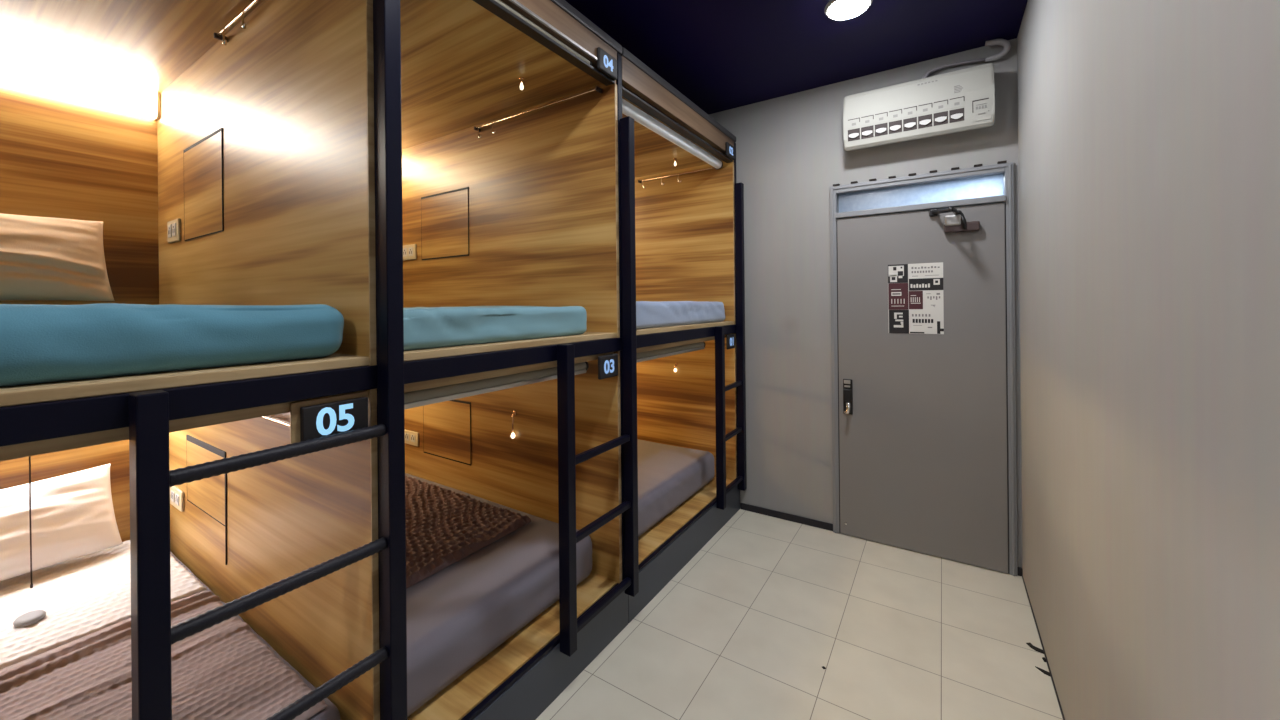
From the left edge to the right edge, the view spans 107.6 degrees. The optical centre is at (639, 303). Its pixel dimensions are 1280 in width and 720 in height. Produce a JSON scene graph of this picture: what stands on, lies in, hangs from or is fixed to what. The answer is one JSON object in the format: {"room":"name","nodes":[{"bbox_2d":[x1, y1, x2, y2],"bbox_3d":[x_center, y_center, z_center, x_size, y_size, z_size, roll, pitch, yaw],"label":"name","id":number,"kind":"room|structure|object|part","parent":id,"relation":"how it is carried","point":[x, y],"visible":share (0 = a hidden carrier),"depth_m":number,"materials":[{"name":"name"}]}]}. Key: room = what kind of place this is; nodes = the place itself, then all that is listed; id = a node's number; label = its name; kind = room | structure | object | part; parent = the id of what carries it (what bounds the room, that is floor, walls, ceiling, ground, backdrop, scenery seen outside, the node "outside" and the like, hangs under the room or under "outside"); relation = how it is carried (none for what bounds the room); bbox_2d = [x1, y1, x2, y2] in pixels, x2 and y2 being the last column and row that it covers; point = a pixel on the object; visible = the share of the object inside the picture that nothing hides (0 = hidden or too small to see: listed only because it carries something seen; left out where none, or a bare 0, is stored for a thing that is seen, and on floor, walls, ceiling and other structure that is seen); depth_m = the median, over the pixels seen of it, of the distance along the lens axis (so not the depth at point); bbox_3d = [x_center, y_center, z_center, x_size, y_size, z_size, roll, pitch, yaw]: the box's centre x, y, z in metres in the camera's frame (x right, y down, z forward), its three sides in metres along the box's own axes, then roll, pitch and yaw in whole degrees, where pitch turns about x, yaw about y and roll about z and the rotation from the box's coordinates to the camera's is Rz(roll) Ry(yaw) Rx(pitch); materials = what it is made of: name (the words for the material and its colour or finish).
{"room":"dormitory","nodes":[
{"label":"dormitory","id":0,"kind":"room"},
{"bbox_2d":[565,0,1027,121],"bbox_3d":[-1.022,-1.378,0.935,3.613,0.100,5.878,-1,0,33],"label":"ceiling","id":1,"kind":"structure","parent":0,"point":[721,55],"depth_m":2.36,"materials":[{"name":"blue paint"}]},
{"bbox_2d":[824,0,872,19],"bbox_3d":[0.938,-1.339,2.111,0.200,0.015,0.200,-1,0,33],"label":"recessed light","id":2,"kind":"object","parent":1,"relation":"in","point":[838,9],"visible":1,"depth_m":2.11,"materials":[{"name":"white"}]},
{"bbox_2d":[536,508,1062,719],"bbox_3d":[-0.993,1.477,0.935,3.613,0.120,5.878,-1,0,33],"label":"floor","id":3,"kind":"structure","parent":0,"point":[747,629],"depth_m":1.93,"materials":[{"name":"beige tile"}]},
{"bbox_2d":[0,0,380,719],"bbox_3d":[-1.708,0.152,1.212,1.848,2.545,1.124,-1,0,33],"label":"bunk","id":4,"kind":"object","parent":3,"relation":"on","point":[261,144],"depth_m":1.51,"materials":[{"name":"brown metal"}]},
{"bbox_2d":[29,456,32,588],"bbox_3d":[-1.000,0.353,0.768,0.003,0.228,0.003,-1,0,33],"label":"pull cord","id":5,"kind":"object","parent":4,"relation":"hanging from","point":[31,584],"visible":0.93,"depth_m":0.77,"materials":[{"name":"brown fabric"}]},
{"bbox_3d":[-2.476,0.090,1.712,0.018,2.316,1.040,-1,0,33],"label":"panel","id":6,"kind":"part","parent":4,"relation":"part of","materials":[{"name":"brown wood"}]},
{"bbox_3d":[-2.449,-0.889,1.694,0.061,0.109,1.004,-1,0,33],"label":"light strip","id":7,"kind":"part","parent":4,"relation":"part of","materials":[{"name":"white plastic"}]},
{"bbox_2d":[0,303,343,386],"bbox_3d":[-1.693,0.071,1.209,1.724,0.136,0.971,-1,0,33],"label":"mattress","id":8,"kind":"object","parent":4,"relation":"on","point":[40,343],"visible":1,"depth_m":0.86,"materials":[{"name":"teal fabric"}]},
{"bbox_2d":[0,213,113,300],"bbox_3d":[-2.317,-0.168,1.595,0.205,0.340,0.687,-1,0,33],"label":"pillow","id":9,"kind":"object","parent":8,"relation":"on","point":[42,258],"visible":1,"depth_m":1.73,"materials":[{"name":"white fabric"}]},
{"bbox_2d":[167,218,180,242],"bbox_3d":[-1.980,-0.310,1.986,0.155,0.093,0.013,-1,0,33],"label":"power socket","id":10,"kind":"object","parent":4,"relation":"attached to","point":[174,226],"visible":1,"depth_m":1.97,"materials":[{"name":"beige plastic"}]},
{"bbox_2d":[170,486,183,511],"bbox_3d":[-1.966,0.823,1.985,0.160,0.083,0.013,-1,0,33],"label":"power socket","id":11,"kind":"object","parent":4,"relation":"attached to","point":[176,495],"visible":0.94,"depth_m":1.96,"materials":[{"name":"beige plastic"}]},
{"bbox_3d":[-0.949,0.183,0.722,0.039,0.057,1.122,-1,0,33],"label":"rail","id":12,"kind":"part","parent":4,"relation":"part of","materials":[{"name":"blue metal"}]},
{"bbox_3d":[-1.685,-0.443,1.801,0.433,0.357,0.003,-1,0,33],"label":"locker door","id":13,"kind":"part","parent":4,"relation":"part of","materials":[{"name":"brown wood"}]},
{"bbox_3d":[-1.673,0.677,1.801,0.433,0.243,0.003,-1,0,33],"label":"locker door","id":14,"kind":"part","parent":4,"relation":"part of","materials":[{"name":"brown wood"}]},
{"bbox_2d":[214,0,258,44],"bbox_3d":[-1.109,-0.906,1.403,0.858,0.073,0.042,-1,0,33],"label":"hanging rail","id":15,"kind":"object","parent":4,"relation":"attached to","point":[223,38],"visible":1,"depth_m":1.54,"materials":[{"name":"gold metal"}]},
{"bbox_2d":[170,551,339,719],"bbox_3d":[-1.701,1.119,1.228,1.671,0.204,0.978,-1,0,33],"label":"mattress","id":16,"kind":"object","parent":4,"relation":"on","point":[331,712],"visible":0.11,"depth_m":1.24,"materials":[{"name":"fabric"}]},
{"bbox_2d":[0,540,205,669],"bbox_3d":[-2.074,1.009,1.496,0.725,0.021,0.855,-1,0,33],"label":"sheet","id":17,"kind":"object","parent":16,"relation":"on","point":[82,596],"visible":0.73,"depth_m":1.59,"materials":[{"name":"white fabric"}]},
{"bbox_2d":[13,610,45,626],"bbox_3d":[-1.928,0.990,1.479,0.080,0.016,0.064,-1,0,33],"label":"puck","id":18,"kind":"object","parent":17,"relation":"on","point":[31,617],"visible":1,"depth_m":1.47,"materials":[{"name":"grey plastic"}]},
{"bbox_2d":[0,464,122,580],"bbox_3d":[-2.322,0.830,1.635,0.187,0.327,0.682,-1,0,33],"label":"pillow","id":19,"kind":"object","parent":17,"relation":"on","point":[73,516],"visible":1,"depth_m":1.76,"materials":[{"name":"white fabric"}]},
{"bbox_2d":[0,591,327,719],"bbox_3d":[-1.387,0.991,1.053,0.890,0.042,0.855,-1,0,33],"label":"blanket","id":20,"kind":"object","parent":16,"relation":"on","point":[222,671],"visible":0.79,"depth_m":1.24,"materials":[{"name":"brown fabric"}]},
{"bbox_2d":[129,0,407,719],"bbox_3d":[-0.729,0.139,0.980,0.050,2.250,0.460,-1,0,33],"label":"ladder","id":21,"kind":"object","parent":4,"relation":"attached to","point":[153,635],"visible":1,"depth_m":1.07,"materials":[{"name":"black metal"}]},
{"bbox_2d":[259,416,289,426],"bbox_3d":[-0.982,0.342,1.332,0.608,0.018,0.038,-1,0,33],"label":"hanging rail","id":22,"kind":"object","parent":4,"relation":"attached to","point":[264,417],"visible":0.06,"depth_m":1.37,"materials":[{"name":"beige metal"}]},
{"bbox_2d":[290,391,367,443],"bbox_3d":[-0.707,0.261,1.078,0.027,0.094,0.162,-1,0,33],"label":"number sign","id":23,"kind":"object","parent":4,"relation":"attached to","point":[319,417],"visible":0.87,"depth_m":1.06,"materials":[{"name":"black plastic"}]},
{"bbox_3d":[-0.657,0.154,1.182,0.041,2.520,0.032,-1,0,33],"label":"post","id":24,"kind":"part","parent":4,"relation":"part of","materials":[{"name":"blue metal"}]},
{"bbox_2d":[400,0,627,719],"bbox_3d":[-1.122,0.146,2.121,1.848,2.545,1.044,-1,0,33],"label":"bunk","id":25,"kind":"object","parent":3,"relation":"on","point":[527,212],"visible":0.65,"depth_m":2.13,"materials":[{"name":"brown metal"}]},
{"bbox_2d":[403,244,416,260],"bbox_3d":[-1.415,-0.315,2.861,0.155,0.093,0.013,-1,0,33],"label":"power socket","id":26,"kind":"object","parent":25,"relation":"attached to","point":[409,251],"visible":0.84,"depth_m":2.84,"materials":[{"name":"beige plastic"}]},
{"bbox_2d":[405,430,418,445],"bbox_3d":[-1.402,0.818,2.859,0.160,0.083,0.013,-1,0,33],"label":"power socket","id":27,"kind":"object","parent":25,"relation":"attached to","point":[412,438],"visible":0.81,"depth_m":2.84,"materials":[{"name":"beige plastic"}]},
{"bbox_3d":[-1.120,-0.448,2.676,0.433,0.357,0.003,-1,0,33],"label":"locker door","id":28,"kind":"part","parent":25,"relation":"part of","materials":[{"name":"brown wood"}]},
{"bbox_3d":[-1.109,0.714,2.676,0.433,0.328,0.003,-1,0,33],"label":"locker door","id":29,"kind":"part","parent":25,"relation":"part of","materials":[{"name":"brown wood"}]},
{"bbox_2d":[403,306,586,350],"bbox_3d":[-1.157,0.073,2.043,1.725,0.122,0.842,-1,0,33],"label":"mattress","id":30,"kind":"object","parent":25,"relation":"on","point":[424,327],"visible":0.35,"depth_m":1.50,"materials":[{"name":"teal fabric"}]},
{"bbox_2d":[404,362,588,408],"bbox_3d":[-0.457,0.259,1.585,0.047,0.049,0.835,-1,0,33],"label":"roller blind","id":31,"kind":"object","parent":25,"relation":"attached to","point":[417,398],"visible":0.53,"depth_m":1.47,"materials":[{"name":"grey fabric"}]},
{"bbox_2d":[405,473,591,716],"bbox_3d":[-1.140,1.113,2.116,1.650,0.203,0.966,-1,0,33],"label":"mattress","id":32,"kind":"object","parent":25,"relation":"on","point":[456,616],"visible":0.3,"depth_m":1.65,"materials":[{"name":"grey fabric"}]},
{"bbox_2d":[405,475,530,588],"bbox_3d":[-1.166,0.989,2.107,1.060,0.042,0.805,-1,0,33],"label":"blanket","id":33,"kind":"object","parent":32,"relation":"on","point":[444,527],"visible":0.34,"depth_m":2.07,"materials":[{"name":"brown fabric"}]},
{"bbox_3d":[-0.362,0.177,1.632,0.039,0.057,1.038,-1,0,33],"label":"rail","id":34,"kind":"part","parent":25,"relation":"part of","materials":[{"name":"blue metal"}]},
{"bbox_2d":[511,411,515,438],"bbox_3d":[-0.639,0.608,2.357,0.023,0.138,0.027,-1,0,33],"label":"bulb","id":35,"kind":"object","parent":25,"relation":"attached to","point":[514,412],"visible":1,"depth_m":2.35,"materials":[{"name":"white glass"}]},
{"bbox_3d":[-0.637,0.595,2.361,0.020,0.112,0.020,-1,0,33],"label":"stem","id":36,"kind":"part","parent":35,"relation":"part of","materials":[{"name":"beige metal"}]},
{"bbox_2d":[519,77,523,89],"bbox_3d":[-0.505,-0.940,1.998,0.020,0.052,0.020,-1,0,33],"label":"bulb","id":37,"kind":"object","parent":25,"relation":"attached to","point":[520,78],"visible":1,"depth_m":1.99,"materials":[{"name":"white glass"}]},
{"bbox_2d":[474,86,601,138],"bbox_3d":[-0.523,-0.905,2.264,0.828,0.073,0.042,-1,0,33],"label":"hanging rail","id":38,"kind":"object","parent":25,"relation":"attached to","point":[598,89],"visible":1,"depth_m":2.25,"materials":[{"name":"beige metal"}]},
{"bbox_3d":[-0.354,1.219,1.613,0.020,0.014,1.004,-1,0,33],"label":"rail","id":39,"kind":"part","parent":25,"relation":"part of","materials":[{"name":"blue metal"}]},
{"bbox_2d":[494,0,591,65],"bbox_3d":[-0.429,-0.975,1.559,0.022,0.022,0.835,-1,0,33],"label":"roller blind","id":40,"kind":"object","parent":25,"relation":"attached to","point":[500,2],"visible":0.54,"depth_m":1.66,"materials":[{"name":"grey fabric"}]},
{"bbox_3d":[-0.342,1.319,1.627,0.020,0.183,1.039,-1,0,33],"label":"panel","id":41,"kind":"part","parent":25,"relation":"part of","materials":[{"name":"grey metal"}]},
{"bbox_2d":[509,0,596,59],"bbox_3d":[-0.405,-0.993,1.548,0.010,0.011,0.843,-1,0,33],"label":"trim","id":42,"kind":"structure","parent":25,"relation":"attached to","point":[515,2],"depth_m":1.68,"materials":[{"name":"silver metal"}]},
{"bbox_3d":[-0.378,-1.114,1.635,0.050,0.040,1.040,-1,0,33],"label":"rail","id":43,"kind":"part","parent":25,"relation":"part of","materials":[{"name":"brown wood"}]},
{"bbox_2d":[557,116,638,656],"bbox_3d":[-0.157,0.227,1.864,0.050,2.064,0.452,-1,0,33],"label":"ladder","id":44,"kind":"object","parent":25,"relation":"attached to","point":[570,626],"visible":1,"depth_m":1.96,"materials":[{"name":"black metal"}]},
{"bbox_2d":[597,47,616,79],"bbox_3d":[-0.136,-1.003,1.957,0.017,0.087,0.128,-1,0,33],"label":"number sign","id":45,"kind":"object","parent":25,"relation":"attached to","point":[606,63],"visible":1,"depth_m":1.94,"materials":[{"name":"black plastic"}]},
{"bbox_2d":[598,353,617,379],"bbox_3d":[-0.133,0.260,1.958,0.017,0.096,0.128,-1,0,33],"label":"number sign","id":46,"kind":"object","parent":25,"relation":"attached to","point":[607,364],"visible":1,"depth_m":1.94,"materials":[{"name":"black plastic"}]},
{"bbox_3d":[-0.093,0.158,2.057,0.041,2.500,0.032,-1,0,33],"label":"post","id":47,"kind":"part","parent":25,"relation":"part of","materials":[{"name":"blue metal"}]},
{"bbox_2d":[620,47,739,622],"bbox_3d":[-0.471,0.139,3.129,1.848,2.545,1.361,-1,0,33],"label":"bunk","id":48,"kind":"object","parent":3,"relation":"on","point":[685,230],"visible":0.37,"depth_m":3.24,"materials":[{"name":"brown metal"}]},
{"bbox_2d":[637,342,704,361],"bbox_3d":[0.137,0.253,2.505,0.047,0.049,0.905,-1,0,33],"label":"roller blind","id":49,"kind":"object","parent":48,"relation":"attached to","point":[659,353],"visible":0.55,"depth_m":2.49,"materials":[{"name":"grey fabric"}]},
{"bbox_2d":[622,98,722,168],"bbox_3d":[0.199,-0.942,2.656,0.062,0.062,1.240,-1,0,33],"label":"roller blind","id":50,"kind":"object","parent":48,"relation":"attached to","point":[628,109],"visible":0.87,"depth_m":2.54,"materials":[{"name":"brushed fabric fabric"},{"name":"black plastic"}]},
{"bbox_2d":[637,439,714,536],"bbox_3d":[-0.496,1.107,3.114,1.650,0.203,1.218,-1,0,33],"label":"mattress","id":51,"kind":"object","parent":48,"relation":"on","point":[668,475],"visible":0.23,"depth_m":2.82,"materials":[{"name":"grey fabric"}]},
{"bbox_3d":[0.297,1.212,2.622,0.020,0.014,1.322,-1,0,33],"label":"rail","id":52,"kind":"part","parent":48,"relation":"part of","materials":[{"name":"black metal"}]},
{"bbox_2d":[638,167,717,187],"bbox_3d":[0.260,-0.903,3.377,0.638,0.073,0.042,-1,0,33],"label":"hanging rail","id":53,"kind":"object","parent":48,"relation":"attached to","point":[678,174],"visible":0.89,"depth_m":3.38,"materials":[{"name":"beige metal"}]},
{"bbox_3d":[0.255,-0.930,3.370,0.630,0.009,0.008,-1,0,33],"label":"rod","id":54,"kind":"part","parent":53,"relation":"part of","materials":[{"name":"beige metal"}]},
{"bbox_3d":[0.273,-1.121,2.643,0.050,0.040,1.357,-1,0,33],"label":"rail","id":55,"kind":"part","parent":48,"relation":"part of","materials":[{"name":"brown wood"}]},
{"bbox_2d":[636,301,724,328],"bbox_3d":[-0.468,0.058,3.106,1.725,0.139,1.226,-1,0,33],"label":"mattress","id":56,"kind":"object","parent":48,"relation":"on","point":[649,314],"visible":0.23,"depth_m":2.56,"materials":[{"name":"white fabric"}]},
{"bbox_3d":[0.309,1.312,2.635,0.020,0.183,1.356,-1,0,33],"label":"panel","id":57,"kind":"part","parent":48,"relation":"part of","materials":[{"name":"grey metal"}]},
{"bbox_3d":[0.289,0.171,2.641,0.039,0.057,1.356,-1,0,33],"label":"rail","id":58,"kind":"part","parent":48,"relation":"part of","materials":[{"name":"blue metal"}]},
{"bbox_2d":[726,142,734,159],"bbox_3d":[0.597,-1.010,3.093,0.017,0.087,0.133,-1,0,33],"label":"number sign","id":59,"kind":"object","parent":48,"relation":"attached to","point":[730,150],"visible":1,"depth_m":3.08,"materials":[{"name":"black plastic"}]},
{"bbox_2d":[726,334,734,349],"bbox_3d":[0.600,0.248,3.094,0.017,0.095,0.123,-1,0,33],"label":"number sign","id":60,"kind":"object","parent":48,"relation":"attached to","point":[730,339],"visible":1,"depth_m":3.07,"materials":[{"name":"black plastic"}]},
{"bbox_2d":[715,182,746,509],"bbox_3d":[0.584,0.219,3.012,0.050,2.064,0.396,-1,0,33],"label":"ladder","id":61,"kind":"object","parent":48,"relation":"attached to","point":[722,437],"visible":1,"depth_m":3.13,"materials":[{"name":"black metal"}]},
{"bbox_3d":[0.644,0.151,3.199,0.041,2.500,0.032,-1,0,33],"label":"post","id":62,"kind":"part","parent":48,"relation":"part of","materials":[{"name":"blue metal"}]},
{"bbox_2d":[1026,643,1043,653],"bbox_3d":[1.596,1.388,1.889,0.029,0.005,0.065,-1,0,-25],"label":"chip","id":63,"kind":"object","parent":3,"relation":"on","point":[1037,649],"visible":1,"depth_m":1.88,"materials":[{"name":"black"}]},
{"bbox_2d":[1035,666,1050,676],"bbox_3d":[1.524,1.389,1.769,0.016,0.005,0.052,-1,0,-35],"label":"chip","id":64,"kind":"object","parent":3,"relation":"on","point":[1040,669],"visible":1,"depth_m":1.76,"materials":[{"name":"black"}]},
{"bbox_2d":[676,38,1021,567],"bbox_3d":[0.545,0.029,3.359,3.393,2.745,0.120,-1,0,33],"label":"wall","id":65,"kind":"structure","parent":0,"point":[790,151],"depth_m":2.97,"materials":[{"name":"grey paint"}]},
{"bbox_2d":[741,503,1022,575],"bbox_3d":[1.318,1.373,2.791,1.500,0.042,0.012,-1,0,33],"label":"baseboard","id":66,"kind":"structure","parent":65,"relation":"attached to","point":[798,519],"depth_m":3.01,"materials":[{"name":"black paint"}]},
{"bbox_2d":[843,63,994,150],"bbox_3d":[1.505,-1.052,2.571,0.698,0.316,0.149,-1,0,33],"label":"air conditioner","id":67,"kind":"object","parent":65,"relation":"attached to","point":[964,99],"visible":1,"depth_m":2.49,"materials":[{"name":"white plastic"}]},
{"bbox_2d":[848,128,859,141],"bbox_3d":[1.223,-0.967,2.676,0.064,0.064,0.006,-1,0,33],"label":"outlet","id":68,"kind":"object","parent":67,"relation":"attached to","point":[853,133],"depth_m":2.67,"materials":[{"name":"grey plastic"}]},
{"bbox_2d":[861,125,873,138],"bbox_3d":[1.282,-0.968,2.638,0.064,0.064,0.006,-1,0,33],"label":"outlet","id":69,"kind":"object","parent":67,"relation":"attached to","point":[867,131],"depth_m":2.63,"materials":[{"name":"grey plastic"}]},
{"bbox_2d":[875,123,887,136],"bbox_3d":[1.340,-0.968,2.600,0.064,0.064,0.006,-1,0,33],"label":"outlet","id":70,"kind":"object","parent":67,"relation":"attached to","point":[881,129],"depth_m":2.60,"materials":[{"name":"grey plastic"}]},
{"bbox_2d":[889,120,901,133],"bbox_3d":[1.399,-0.969,2.563,0.064,0.064,0.006,-1,0,33],"label":"outlet","id":71,"kind":"object","parent":67,"relation":"attached to","point":[895,126],"depth_m":2.56,"materials":[{"name":"grey plastic"}]},
{"bbox_2d":[903,117,916,131],"bbox_3d":[1.457,-0.970,2.525,0.064,0.064,0.006,-1,0,33],"label":"outlet","id":72,"kind":"object","parent":67,"relation":"attached to","point":[909,123],"depth_m":2.52,"materials":[{"name":"grey plastic"}]},
{"bbox_2d":[918,114,931,128],"bbox_3d":[1.516,-0.970,2.487,0.064,0.064,0.006,-1,0,33],"label":"outlet","id":73,"kind":"object","parent":67,"relation":"attached to","point":[924,120],"depth_m":2.48,"materials":[{"name":"grey plastic"}]},
{"bbox_2d":[934,111,947,125],"bbox_3d":[1.574,-0.971,2.449,0.064,0.064,0.006,-1,0,33],"label":"outlet","id":74,"kind":"object","parent":67,"relation":"attached to","point":[940,117],"depth_m":2.45,"materials":[{"name":"grey plastic"}]},
{"bbox_2d":[949,108,963,122],"bbox_3d":[1.633,-0.971,2.412,0.064,0.064,0.006,-1,0,33],"label":"outlet","id":75,"kind":"object","parent":67,"relation":"attached to","point":[956,115],"depth_m":2.41,"materials":[{"name":"grey plastic"}]},
{"bbox_2d":[922,39,1010,78],"bbox_3d":[1.717,-1.283,2.474,0.386,0.144,0.051,-1,0,33],"label":"pipe","id":76,"kind":"object","parent":67,"relation":"attached to","point":[1006,44],"visible":0.93,"depth_m":2.41,"materials":[{"name":"grey plastic"}]},
{"bbox_3d":[1.719,-0.977,2.356,0.074,0.103,0.010,-1,0,33],"label":"display panel","id":77,"kind":"part","parent":67,"relation":"part of","materials":[{"name":"white plastic"}]},
{"bbox_2d":[976,103,988,114],"bbox_3d":[1.720,-0.980,2.350,0.054,0.050,0.003,-1,0,33],"label":"print","id":78,"kind":"object","parent":67,"relation":"attached to","point":[981,108],"depth_m":2.35,"materials":[{"name":"grey paper"}]},
{"bbox_2d":[830,160,1017,575],"bbox_3d":[1.514,0.330,2.581,0.884,2.123,0.341,-1,0,33],"label":"door","id":79,"kind":"structure","parent":65,"relation":"in","point":[924,425],"depth_m":2.58,"materials":[{"name":"grey metal"}]},
{"bbox_3d":[1.232,0.616,2.778,0.035,0.070,0.047,-1,0,33],"label":"handle","id":80,"kind":"part","parent":79,"relation":"part of","materials":[{"name":"silver metal"}]},
{"bbox_3d":[1.244,0.555,2.801,0.052,0.210,0.010,-1,0,33],"label":"lock plate","id":81,"kind":"part","parent":79,"relation":"part of","materials":[{"name":"black plastic"}]},
{"bbox_2d":[888,262,943,333],"bbox_3d":[1.536,-0.030,2.613,0.266,0.391,0.003,-1,0,33],"label":"poster","id":82,"kind":"object","parent":79,"relation":"attached to","point":[915,291],"visible":1,"depth_m":2.61,"materials":[{"name":"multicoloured paper"}]},
{"bbox_3d":[1.564,-0.615,2.666,0.805,0.127,0.006,-1,0,33],"label":"transom glass","id":83,"kind":"part","parent":79,"relation":"part of","materials":[{"name":"white"}]},
{"bbox_3d":[1.592,-0.490,2.449,0.137,0.054,0.213,-1,0,33],"label":"closer arm","id":84,"kind":"part","parent":79,"relation":"part of","materials":[{"name":"black plastic"}]},
{"bbox_2d":[1017,0,1279,719],"bbox_3d":[0.460,0.030,-0.012,0.120,2.745,5.878,-1,0,33],"label":"wall","id":85,"kind":"structure","parent":0,"point":[1149,130],"depth_m":0.88,"materials":[{"name":"grey paint"}]},
{"bbox_2d":[1022,576,1064,719],"bbox_3d":[0.413,1.399,0.008,0.004,0.007,5.646,-1,0,33],"label":"baseboard","id":86,"kind":"structure","parent":85,"relation":"attached to","point":[1022,576],"depth_m":1.85,"materials":[{"name":"black paint"}]}
]}

